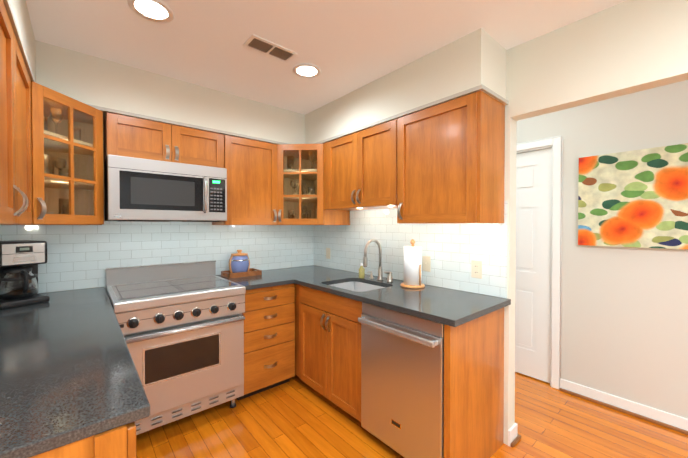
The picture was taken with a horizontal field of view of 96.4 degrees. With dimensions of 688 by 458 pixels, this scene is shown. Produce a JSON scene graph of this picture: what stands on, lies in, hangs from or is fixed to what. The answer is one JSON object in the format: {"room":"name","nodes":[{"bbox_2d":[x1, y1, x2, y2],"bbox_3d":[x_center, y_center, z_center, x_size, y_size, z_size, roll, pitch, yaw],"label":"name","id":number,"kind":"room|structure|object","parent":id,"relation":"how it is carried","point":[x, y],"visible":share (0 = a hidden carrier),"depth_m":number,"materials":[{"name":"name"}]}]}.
{"room":"kitchen","nodes":[
{"label":"kitchen","id":0,"kind":"room"},
{"bbox_2d":[3,0,42,85],"bbox_3d":[-1.303,-0.925,0.971,0.345,0.339,1.830,-1,1,-41],"label":"soffit","id":1,"kind":"structure","parent":0,"point":[31,49],"depth_m":1.48,"materials":[{"name":"beige paint"}]},
{"bbox_2d":[38,127,105,293],"bbox_3d":[-0.968,0.106,3.058,3.850,2.450,0.150,-1,1,-41],"label":"wall","id":2,"kind":"structure","parent":0,"point":[103,176],"depth_m":2.27,"materials":[{"name":"beige paint"}]},
{"bbox_2d":[27,81,103,224],"bbox_3d":[-1.808,-0.394,1.802,0.626,0.740,0.637,-1,1,-41],"label":"upper cabinet","id":3,"kind":"object","parent":2,"relation":"attached to","point":[67,159],"visible":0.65,"depth_m":1.86,"materials":[{"name":"brown wood"}]},
{"bbox_2d":[0,205,311,293],"bbox_3d":[-1.304,0.118,2.667,2.530,0.605,0.008,-1,1,-41],"label":"tile backsplash","id":4,"kind":"structure","parent":2,"relation":"attached to","point":[82,256],"depth_m":2.44,"materials":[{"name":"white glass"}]},
{"bbox_2d":[103,112,223,167],"bbox_3d":[-1.360,-0.628,2.369,0.760,0.285,0.355,-1,1,-41],"label":"upper cabinet","id":5,"kind":"object","parent":2,"relation":"attached to","point":[128,136],"visible":0.88,"depth_m":2.22,"materials":[{"name":"brown wood"}]},
{"bbox_2d":[104,155,226,221],"bbox_3d":[-1.333,-0.268,2.342,0.756,0.427,0.435,-1,1,-41],"label":"over-the-range microwave","id":6,"kind":"object","parent":5,"relation":"attached to","point":[141,190],"visible":1,"depth_m":2.17,"materials":[{"name":"silver metal"}]},
{"bbox_2d":[212,135,276,224],"bbox_3d":[-0.886,-0.406,2.776,0.480,0.740,0.355,-1,1,-41],"label":"upper cabinet","id":7,"kind":"object","parent":2,"relation":"attached to","point":[250,165],"visible":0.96,"depth_m":2.66,"materials":[{"name":"brown wood"}]},
{"bbox_2d":[277,144,349,224],"bbox_3d":[-0.382,-0.409,3.027,0.645,0.740,0.626,-1,1,-41],"label":"upper cabinet","id":8,"kind":"object","parent":2,"relation":"attached to","point":[299,184],"visible":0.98,"depth_m":2.84,"materials":[{"name":"brown wood"}]},
{"bbox_2d":[43,42,302,143],"bbox_3d":[-1.195,-0.943,2.527,2.530,0.339,0.345,-1,1,-41],"label":"soffit","id":9,"kind":"structure","parent":0,"point":[104,85],"depth_m":2.21,"materials":[{"name":"beige paint"}]},
{"bbox_2d":[26,0,625,114],"bbox_3d":[0.705,-1.146,1.085,4.150,0.100,5.600,-1,1,-41],"label":"ceiling","id":10,"kind":"structure","parent":0,"point":[345,47],"depth_m":1.74,"materials":[{"name":"white paint"}]},
{"bbox_2d":[128,0,173,22],"bbox_3d":[-0.959,-1.095,1.532,0.196,0.011,0.196,-1,1,-41],"label":"recessed light","id":11,"kind":"object","parent":10,"relation":"in","point":[158,11],"visible":1,"depth_m":1.54,"materials":[{"name":"white"}]},
{"bbox_2d":[243,34,297,62],"bbox_3d":[-0.449,-1.101,1.889,0.300,0.007,0.140,-1,1,-41],"label":"ceiling vent","id":12,"kind":"object","parent":10,"relation":"in","point":[266,47],"visible":1,"depth_m":1.88,"materials":[{"name":"white"}]},
{"bbox_2d":[293,64,320,77],"bbox_3d":[-0.259,-1.102,2.144,0.196,0.011,0.196,-1,1,-41],"label":"recessed light","id":13,"kind":"object","parent":10,"relation":"in","point":[306,70],"visible":0.96,"depth_m":2.14,"materials":[{"name":"white"}]},
{"bbox_2d":[303,28,508,143],"bbox_3d":[0.322,-0.942,2.431,0.345,0.339,1.720,-1,1,-41],"label":"soffit","id":14,"kind":"structure","parent":0,"point":[472,62],"depth_m":1.99,"materials":[{"name":"beige paint"}]},
{"bbox_2d":[136,372,687,457],"bbox_3d":[0.705,1.404,1.116,4.150,0.100,5.600,-1,1,-41],"label":"floor","id":15,"kind":"structure","parent":0,"point":[295,416],"depth_m":2.03,"materials":[{"name":"brown wood"}]},
{"bbox_2d":[30,421,135,457],"bbox_3d":[-0.910,0.918,0.751,0.622,0.880,0.506,-1,1,-41],"label":"base cabinet","id":16,"kind":"object","parent":15,"relation":"on","point":[119,442],"visible":0.23,"depth_m":0.70,"materials":[{"name":"brown wood"}]},
{"bbox_2d":[0,287,149,457],"bbox_3d":[-1.378,0.454,1.316,0.652,0.032,1.967,-1,1,-41],"label":"countertop","id":17,"kind":"structure","parent":16,"relation":"on","point":[68,373],"depth_m":0.93,"materials":[{"name":"stone"}]},
{"bbox_2d":[0,240,49,309],"bbox_3d":[-1.907,0.251,1.787,0.289,0.360,0.210,0,1,25],"label":"coffee maker","id":18,"kind":"object","parent":17,"relation":"on","point":[20,260],"visible":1,"depth_m":1.74,"materials":[{"name":"black plastic"}]},
{"bbox_2d":[106,260,245,434],"bbox_3d":[-1.220,0.814,2.242,0.777,1.053,0.753,-1,1,-41],"label":"range","id":19,"kind":"object","parent":15,"relation":"on","point":[181,326],"visible":0.92,"depth_m":2.04,"materials":[{"name":"silver metal"}]},
{"bbox_2d":[236,283,294,399],"bbox_3d":[-0.782,0.895,2.695,0.461,0.881,0.652,-1,1,-41],"label":"drawers","id":20,"kind":"object","parent":15,"relation":"on","point":[269,338],"visible":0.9,"depth_m":2.46,"materials":[{"name":"brown wood"}]},
{"bbox_2d":[294,281,361,388],"bbox_3d":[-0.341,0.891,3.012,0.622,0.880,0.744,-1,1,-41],"label":"base cabinet","id":21,"kind":"object","parent":15,"relation":"on","point":[327,339],"depth_m":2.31,"materials":[{"name":"brown wood"}]},
{"bbox_2d":[216,265,510,326],"bbox_3d":[-0.073,0.442,2.337,1.085,0.032,2.109,-1,1,-41],"label":"countertop","id":22,"kind":"structure","parent":21,"relation":"on","point":[450,307],"depth_m":2.02,"materials":[{"name":"stone"}]},
{"bbox_2d":[221,250,261,278],"bbox_3d":[-0.926,0.304,2.781,0.300,0.231,0.190,-1,1,-41],"label":"wood tray","id":23,"kind":"object","parent":22,"relation":"on","point":[239,263],"visible":1,"depth_m":2.72,"materials":[{"name":"brown wood"}]},
{"bbox_2d":[229,250,249,272],"bbox_3d":[-0.944,0.298,2.779,0.184,0.220,0.167,-1,1,-41],"label":"jar","id":24,"kind":"object","parent":23,"relation":"on","point":[239,262],"depth_m":2.72,"materials":[{"name":"blue ceramic"}]},
{"bbox_2d":[330,281,384,291],"bbox_3d":[0.096,0.558,2.381,0.394,0.200,0.484,-1,1,-41],"label":"sink basin","id":25,"kind":"object","parent":22,"relation":"in","point":[353,286],"depth_m":2.61,"materials":[{"name":"silver metal"}]},
{"bbox_2d":[359,263,364,277],"bbox_3d":[0.152,0.358,2.651,0.052,0.125,0.051,-1,1,-41],"label":"soap bottle","id":26,"kind":"object","parent":22,"relation":"on","point":[361,272],"visible":0.98,"depth_m":2.63,"materials":[{"name":"yellow plastic"}]},
{"bbox_2d":[363,239,383,279],"bbox_3d":[0.239,0.252,2.506,0.221,0.341,0.056,-1,1,-41],"label":"faucet","id":27,"kind":"object","parent":22,"relation":"on","point":[380,274],"visible":1,"depth_m":2.54,"materials":[{"name":"silver metal"}]},
{"bbox_2d":[384,272,392,281],"bbox_3d":[0.347,0.379,2.461,0.113,0.089,0.053,-1,1,-41],"label":"handle","id":28,"kind":"object","parent":22,"relation":"on","point":[389,276],"visible":0.98,"depth_m":2.46,"materials":[{"name":"silver metal"}]},
{"bbox_2d":[400,239,424,288],"bbox_3d":[0.510,0.250,2.284,0.180,0.350,0.180,-1,1,-41],"label":"paper towel holder","id":29,"kind":"object","parent":22,"relation":"on","point":[412,266],"visible":1,"depth_m":2.23,"materials":[{"name":"white paper"}]},
{"bbox_2d":[358,302,443,457],"bbox_3d":[0.517,0.906,1.945,0.670,0.877,0.582,-1,1,-41],"label":"dishwasher","id":30,"kind":"object","parent":15,"relation":"on","point":[402,384],"visible":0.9,"depth_m":1.72,"materials":[{"name":"silver metal"}]},
{"bbox_2d":[503,0,687,444],"bbox_3d":[1.317,0.123,1.623,0.100,2.450,5.000,-1,1,-41],"label":"wall","id":31,"kind":"structure","parent":0,"point":[626,47],"depth_m":1.61,"materials":[{"name":"beige paint"}]},
{"bbox_2d":[323,120,394,210],"bbox_3d":[0.211,-0.473,2.567,0.325,0.600,0.852,-1,1,-41],"label":"upper cabinet","id":32,"kind":"object","parent":31,"relation":"attached to","point":[359,167],"depth_m":2.41,"materials":[{"name":"brown wood"}]},
{"bbox_2d":[312,201,507,297],"bbox_3d":[0.333,0.118,2.692,0.008,0.605,2.078,-1,1,-41],"label":"tile backsplash","id":33,"kind":"structure","parent":31,"relation":"attached to","point":[451,248],"depth_m":2.34,"materials":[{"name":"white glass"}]},
{"bbox_2d":[326,248,329,258],"bbox_3d":[-0.173,0.258,3.265,0.019,0.116,0.072,-1,1,-41],"label":"switch plate","id":34,"kind":"object","parent":33,"relation":"attached to","point":[327,253],"visible":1,"depth_m":3.26,"materials":[{"name":"beige plastic"}]},
{"bbox_2d":[422,256,430,271],"bbox_3d":[0.622,0.265,2.334,0.019,0.116,0.072,-1,1,-41],"label":"switch plate","id":35,"kind":"object","parent":33,"relation":"attached to","point":[426,263],"visible":1,"depth_m":2.33,"materials":[{"name":"beige plastic"}]},
{"bbox_2d":[471,260,481,278],"bbox_3d":[0.880,0.268,2.041,0.008,0.116,0.072,-1,1,-41],"label":"outlet","id":36,"kind":"object","parent":33,"relation":"attached to","point":[476,269],"visible":1,"depth_m":2.04,"materials":[{"name":"beige plastic"}]},
{"bbox_2d":[387,90,504,223],"bbox_3d":[0.659,-0.402,2.043,0.325,0.730,0.648,-1,1,-41],"label":"upper cabinet","id":37,"kind":"object","parent":31,"relation":"attached to","point":[443,163],"depth_m":1.85,"materials":[{"name":"brown wood"}]},
{"bbox_2d":[508,423,520,442],"bbox_3d":[0.430,1.287,2.768,0.043,0.095,2.131,-1,1,-41],"label":"baseboard","id":38,"kind":"structure","parent":31,"relation":"attached to","point":[513,435],"depth_m":1.93,"materials":[{"name":"white wood"}]},
{"bbox_2d":[516,80,687,418],"bbox_3d":[2.111,0.115,2.302,0.150,2.450,5.000,-1,1,-41],"label":"wall","id":39,"kind":"structure","parent":0,"point":[624,330],"depth_m":2.26,"materials":[{"name":"white paint"}]},
{"bbox_2d":[515,148,551,382],"bbox_3d":[1.518,0.314,2.890,0.115,2.013,0.730,-1,1,-41],"label":"door leaf","id":40,"kind":"structure","parent":39,"relation":"in","point":[533,260],"depth_m":2.73,"materials":[{"name":"white wood"}]},
{"bbox_2d":[516,136,562,389],"bbox_3d":[1.557,0.277,2.916,0.138,2.110,0.886,-1,1,-41],"label":"door frame","id":41,"kind":"structure","parent":39,"relation":"attached to","point":[556,143],"depth_m":2.57,"materials":[{"name":"white wood"}]},
{"bbox_2d":[559,378,687,434],"bbox_3d":[2.728,1.303,1.454,0.032,0.095,2.888,-1,1,-41],"label":"baseboard","id":42,"kind":"structure","parent":39,"relation":"attached to","point":[657,416],"depth_m":2.23,"materials":[{"name":"white wood"}]},
{"bbox_2d":[578,143,687,249],"bbox_3d":[2.196,-0.212,2.055,0.032,0.690,1.020,-1,1,-41],"label":"picture","id":43,"kind":"object","parent":39,"relation":"attached to","point":[637,198],"visible":0.89,"depth_m":2.18,"materials":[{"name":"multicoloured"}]},
{"bbox_3d":[-0.702,0.144,-0.101,0.150,2.450,5.000,-1,1,-41],"label":"wall","id":44,"kind":"structure","parent":0,"visible":0},
{"bbox_2d":[0,0,31,224],"bbox_3d":[-1.364,-0.385,1.049,0.326,0.740,1.117,-1,1,-41],"label":"upper cabinet","id":45,"kind":"object","parent":44,"relation":"attached to","point":[15,155],"visible":1,"depth_m":1.07,"materials":[{"name":"brown wood"}]}
]}

